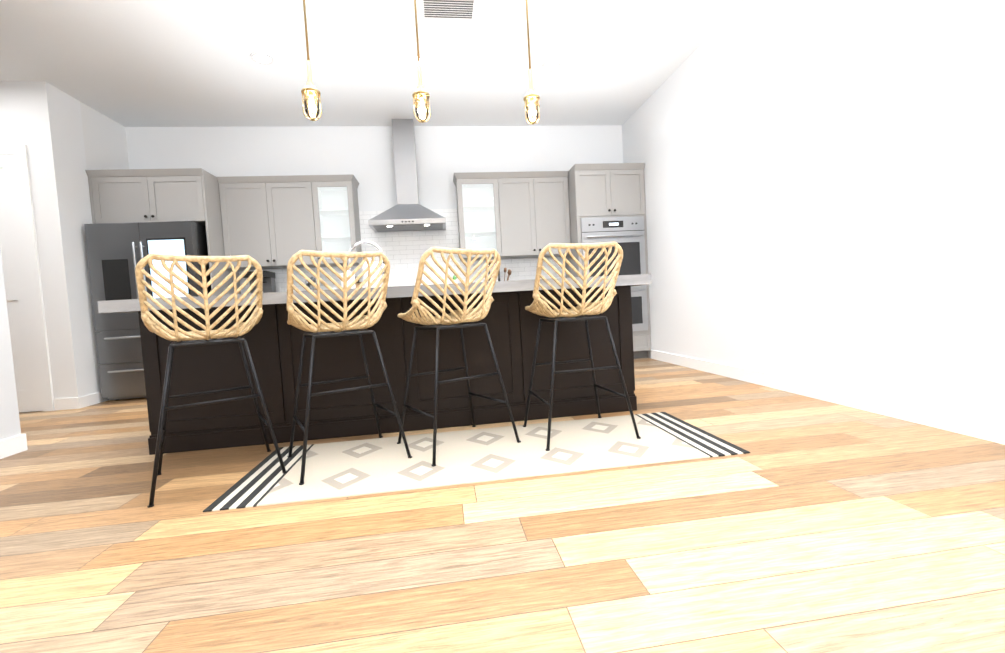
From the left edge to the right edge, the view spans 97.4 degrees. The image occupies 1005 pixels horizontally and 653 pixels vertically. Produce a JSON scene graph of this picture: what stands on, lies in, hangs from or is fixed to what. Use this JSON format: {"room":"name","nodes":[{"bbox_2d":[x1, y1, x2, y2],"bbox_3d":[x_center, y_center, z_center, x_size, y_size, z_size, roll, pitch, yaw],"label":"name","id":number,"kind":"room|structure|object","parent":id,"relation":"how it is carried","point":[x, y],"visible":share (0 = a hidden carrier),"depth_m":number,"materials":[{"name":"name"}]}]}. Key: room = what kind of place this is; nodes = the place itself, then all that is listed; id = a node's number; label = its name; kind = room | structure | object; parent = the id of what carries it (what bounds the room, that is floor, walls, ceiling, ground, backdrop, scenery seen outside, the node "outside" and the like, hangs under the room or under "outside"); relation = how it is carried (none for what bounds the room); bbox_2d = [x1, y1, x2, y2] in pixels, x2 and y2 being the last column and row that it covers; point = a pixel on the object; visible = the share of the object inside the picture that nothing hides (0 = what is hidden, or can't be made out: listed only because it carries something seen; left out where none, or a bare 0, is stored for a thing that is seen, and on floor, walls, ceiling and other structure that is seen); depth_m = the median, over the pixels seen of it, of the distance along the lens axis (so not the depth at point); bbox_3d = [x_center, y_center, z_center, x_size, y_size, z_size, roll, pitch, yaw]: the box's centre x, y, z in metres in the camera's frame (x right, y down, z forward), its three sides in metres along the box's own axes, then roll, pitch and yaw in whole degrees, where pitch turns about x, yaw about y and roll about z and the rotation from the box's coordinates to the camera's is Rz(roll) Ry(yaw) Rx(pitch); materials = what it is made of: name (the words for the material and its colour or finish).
{"room":"kitchen","nodes":[
{"label":"kitchen","id":0,"kind":"room"},
{"bbox_2d":[0,0,743,126],"bbox_3d":[-1.717,-2.297,0.935,12.600,0.001,9.800,-4,3,-7],"label":"ceiling","id":1,"kind":"structure","parent":0,"point":[158,63],"depth_m":4.05,"materials":[{"name":"white paint"}]},
{"bbox_2d":[250,52,273,64],"bbox_3d":[-2.164,-2.416,3.980,0.190,0.011,0.190,-4,3,-7],"label":"recessed light","id":2,"kind":"object","parent":1,"relation":"in","point":[262,58],"visible":1,"depth_m":3.98,"materials":[{"name":"white plastic"}]},
{"bbox_2d":[301,0,321,120],"bbox_3d":[-1.155,-1.811,2.585,0.124,1.194,0.124,-4,3,-7],"label":"pendant light","id":3,"kind":"object","parent":1,"relation":"hanging from","point":[310,91],"visible":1,"depth_m":2.59,"materials":[{"name":"gold metal"}]},
{"bbox_2d":[406,55,426,66],"bbox_3d":[-0.810,-2.502,4.167,0.190,0.011,0.190,-4,3,-7],"label":"recessed light","id":4,"kind":"object","parent":1,"relation":"in","point":[412,61],"visible":0.83,"depth_m":4.17,"materials":[{"name":"white plastic"}]},
{"bbox_2d":[412,0,430,122],"bbox_3d":[-0.526,-1.852,2.698,0.124,1.194,0.124,-4,3,-7],"label":"pendant light","id":5,"kind":"object","parent":1,"relation":"hanging from","point":[420,94],"visible":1,"depth_m":2.70,"materials":[{"name":"gold metal"}]},
{"bbox_2d":[419,0,477,20],"bbox_3d":[-0.421,-2.487,3.442,0.440,0.013,0.300,-4,3,-7],"label":"ceiling vent","id":6,"kind":"object","parent":1,"relation":"in","point":[456,10],"visible":1,"depth_m":3.46,"materials":[{"name":"white metal"}]},
{"bbox_2d":[523,0,539,124],"bbox_3d":[0.163,-1.897,2.818,0.124,1.194,0.124,-4,3,-7],"label":"pendant light","id":7,"kind":"object","parent":1,"relation":"hanging from","point":[532,98],"visible":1,"depth_m":2.82,"materials":[{"name":"gold metal"}]},
{"bbox_2d":[0,358,1004,652],"bbox_3d":[-1.542,0.814,1.088,12.600,0.001,9.800,-4,3,-7],"label":"floor","id":8,"kind":"structure","parent":0,"point":[806,524],"depth_m":1.42,"materials":[{"name":"brown wood"}]},
{"bbox_2d":[84,221,210,399],"bbox_3d":[-3.724,-0.171,4.931,1.000,1.830,0.870,-4,3,-7],"label":"refrigerator","id":9,"kind":"object","parent":8,"relation":"on","point":[117,253],"visible":0.38,"depth_m":4.53,"materials":[{"name":"silver metal"}]},
{"bbox_2d":[85,168,240,294],"bbox_3d":[-3.743,-0.466,5.036,1.117,2.410,0.688,-4,3,-7],"label":"cabinet","id":10,"kind":"object","parent":8,"relation":"on","point":[145,195],"visible":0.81,"depth_m":4.70,"materials":[{"name":"grey wood"}]},
{"bbox_2d":[135,254,286,507],"bbox_3d":[-1.464,0.210,2.213,0.547,1.084,0.554,-5,3,-35],"label":"bar stool","id":11,"kind":"object","parent":8,"relation":"on","point":[153,324],"visible":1,"depth_m":2.04,"materials":[{"name":"wicker"}]},
{"bbox_2d":[129,282,636,454],"bbox_3d":[-0.689,0.223,3.354,3.086,0.860,1.086,-4,3,-7],"label":"kitchen island","id":12,"kind":"object","parent":8,"relation":"on","point":[273,337],"depth_m":2.80,"materials":[{"name":"black wood"}]},
{"bbox_2d":[97,274,650,309],"bbox_3d":[-0.701,-0.228,3.197,3.140,0.065,1.260,-4,3,-7],"label":"island countertop","id":13,"kind":"structure","parent":12,"relation":"on","point":[131,304],"depth_m":2.56,"materials":[{"name":"white stone"}]},
{"bbox_2d":[340,270,355,288],"bbox_3d":[-0.991,-0.294,2.832,0.090,0.134,0.090,-4,3,-7],"label":"jar","id":14,"kind":"object","parent":13,"relation":"on","point":[350,280],"visible":0.42,"depth_m":2.80,"materials":[{"name":"white ceramic"}]},
{"bbox_2d":[348,241,384,275],"bbox_3d":[-1.118,-0.479,3.622,0.313,0.441,0.099,-4,3,-7],"label":"faucet","id":15,"kind":"object","parent":13,"relation":"on","point":[363,242],"visible":0.44,"depth_m":3.59,"materials":[{"name":"silver metal"}]},
{"bbox_2d":[363,260,380,287],"bbox_3d":[-0.864,-0.340,2.918,0.104,0.204,0.104,-4,3,-7],"label":"jar","id":16,"kind":"object","parent":13,"relation":"on","point":[373,266],"visible":0.33,"depth_m":2.88,"materials":[{"name":"white ceramic"}]},
{"bbox_2d":[450,275,457,283],"bbox_3d":[-0.346,-0.323,3.140,0.060,0.090,0.060,-4,3,-7],"label":"potted plant","id":17,"kind":"object","parent":13,"relation":"on","point":[454,278],"visible":0.48,"depth_m":3.13,"materials":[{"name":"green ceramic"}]},
{"bbox_2d":[488,260,499,280],"bbox_3d":[-0.059,-0.376,3.084,0.084,0.168,0.084,-4,3,-7],"label":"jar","id":18,"kind":"object","parent":13,"relation":"on","point":[489,264],"visible":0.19,"depth_m":3.10,"materials":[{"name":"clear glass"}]},
{"bbox_2d":[397,247,520,466],"bbox_3d":[-0.289,0.131,2.495,0.547,1.082,0.554,-5,3,-34],"label":"bar stool","id":19,"kind":"object","parent":8,"relation":"on","point":[453,319],"visible":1,"depth_m":2.33,"materials":[{"name":"wicker"}]},
{"bbox_2d":[203,412,749,511],"bbox_3d":[-0.073,0.664,2.374,2.440,0.006,0.830,-4,3,-7],"label":"rug","id":20,"kind":"object","parent":8,"relation":"on","point":[356,467],"visible":0.86,"depth_m":2.24,"materials":[{"name":"white fabric"}]},
{"bbox_2d":[287,250,411,484],"bbox_3d":[-0.864,0.167,2.349,0.546,1.076,0.554,-5,3,-32],"label":"bar stool","id":21,"kind":"object","parent":20,"relation":"on","point":[335,328],"visible":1,"depth_m":2.18,"materials":[{"name":"wicker"}]},
{"bbox_2d":[523,241,640,450],"bbox_3d":[0.409,0.084,2.572,0.542,1.078,0.554,-4,3,-12],"label":"bar stool","id":22,"kind":"object","parent":20,"relation":"on","point":[563,313],"visible":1,"depth_m":2.39,"materials":[{"name":"wicker"}]},
{"bbox_2d":[565,163,650,358],"bbox_3d":[1.335,-0.784,5.688,0.885,2.410,0.715,-4,3,-7],"label":"tall cabinet","id":23,"kind":"object","parent":8,"relation":"on","point":[606,202],"visible":0.6,"depth_m":5.41,"materials":[{"name":"grey wood"}]},
{"bbox_3d":[-1.109,0.113,5.431,4.120,0.920,0.651,-4,3,-7],"label":"base cabinet","id":24,"kind":"object","parent":8,"relation":"on","visible":0},
{"bbox_2d":[243,271,275,293],"bbox_3d":[-2.845,-0.439,5.186,0.250,0.400,0.305,-4,3,-7],"label":"coffee machine","id":25,"kind":"object","parent":24,"relation":"on","point":[269,285],"visible":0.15,"depth_m":5.21,"materials":[{"name":"black plastic"}]},
{"bbox_2d":[305,277,322,289],"bbox_3d":[-2.258,-0.439,5.293,0.181,0.323,0.187,-4,3,-7],"label":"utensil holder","id":26,"kind":"object","parent":24,"relation":"on","point":[308,284],"visible":0.4,"depth_m":5.25,"materials":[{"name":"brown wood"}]},
{"bbox_2d":[355,276,361,287],"bbox_3d":[-1.783,-0.463,5.400,0.100,0.307,0.190,-4,3,-7],"label":"knife block","id":27,"kind":"object","parent":24,"relation":"on","point":[358,283],"visible":0.25,"depth_m":5.40,"materials":[{"name":"brown wood"}]},
{"bbox_2d":[504,268,511,280],"bbox_3d":[0.021,-0.580,5.597,0.213,0.319,0.192,-4,3,-7],"label":"kitchen utensils","id":28,"kind":"object","parent":24,"relation":"on","point":[508,272],"visible":0.31,"depth_m":5.53,"materials":[{"name":"brown wood"}]},
{"bbox_2d":[0,0,1004,439],"bbox_3d":[-1.620,-0.739,0.937,12.600,3.120,9.950,-4,3,-7],"label":"wall","id":29,"kind":"structure","parent":0,"point":[824,180],"depth_m":3.28,"materials":[{"name":"white paint"}]},
{"bbox_2d":[0,433,27,458],"bbox_3d":[-2.684,0.902,-0.517,0.015,0.110,6.915,-4,3,-7],"label":"baseboard","id":30,"kind":"structure","parent":29,"relation":"attached to","point":[10,446],"depth_m":2.82,"materials":[{"name":"white wood"}]},
{"bbox_2d":[0,144,54,411],"bbox_3d":[-4.903,-0.416,4.131,0.990,2.530,0.062,-4,3,-7],"label":"door","id":31,"kind":"structure","parent":29,"relation":"attached to","point":[25,307],"depth_m":4.20,"materials":[{"name":"white wood"}]},
{"bbox_2d":[72,392,100,408],"bbox_3d":[-4.151,0.740,4.436,0.015,0.110,0.275,-4,3,-7],"label":"baseboard","id":32,"kind":"structure","parent":29,"relation":"attached to","point":[91,399],"depth_m":4.39,"materials":[{"name":"white"}]},
{"bbox_2d":[217,175,332,269],"bbox_3d":[-2.715,-1.229,5.313,1.076,1.030,0.348,-4,3,-7],"label":"upper cabinet","id":33,"kind":"object","parent":29,"relation":"attached to","point":[273,222],"depth_m":5.15,"materials":[{"name":"grey wood"}]},
{"bbox_2d":[239,209,565,293],"bbox_3d":[-1.210,-0.927,5.701,4.130,1.140,0.006,-4,3,-7],"label":"tile backsplash","id":34,"kind":"structure","parent":29,"relation":"attached to","point":[403,252],"depth_m":5.71,"materials":[{"name":"white tile"}]},
{"bbox_2d":[275,283,280,291],"bbox_3d":[-2.807,-0.476,5.502,0.070,0.120,0.003,-4,3,-7],"label":"electrical outlet plate","id":35,"kind":"object","parent":34,"relation":"attached to","point":[277,284],"depth_m":5.50,"materials":[{"name":"white plastic"}]},
{"bbox_2d":[508,272,513,280],"bbox_3d":[0.112,-0.660,5.884,0.070,0.120,0.003,-4,3,-7],"label":"electrical outlet plate","id":36,"kind":"object","parent":34,"relation":"attached to","point":[511,278],"depth_m":5.88,"materials":[{"name":"white plastic"}]},
{"bbox_2d":[368,119,445,231],"bbox_3d":[-1.186,-1.877,5.413,0.900,1.336,0.500,-4,3,-7],"label":"range hood","id":37,"kind":"object","parent":29,"relation":"attached to","point":[408,212],"visible":1,"depth_m":5.42,"materials":[{"name":"silver metal"}]},
{"bbox_2d":[489,171,570,258],"bbox_3d":[0.356,-1.422,5.715,0.956,1.030,0.348,-4,3,-7],"label":"upper cabinet","id":38,"kind":"object","parent":29,"relation":"attached to","point":[511,215],"depth_m":5.55,"materials":[{"name":"grey wood"}]},
{"bbox_2d":[651,350,1004,444],"bbox_3d":[2.291,0.479,2.384,0.015,0.110,6.380,-4,3,-7],"label":"baseboard","id":39,"kind":"structure","parent":29,"relation":"attached to","point":[980,427],"depth_m":2.72,"materials":[{"name":"white wood"}]}
]}

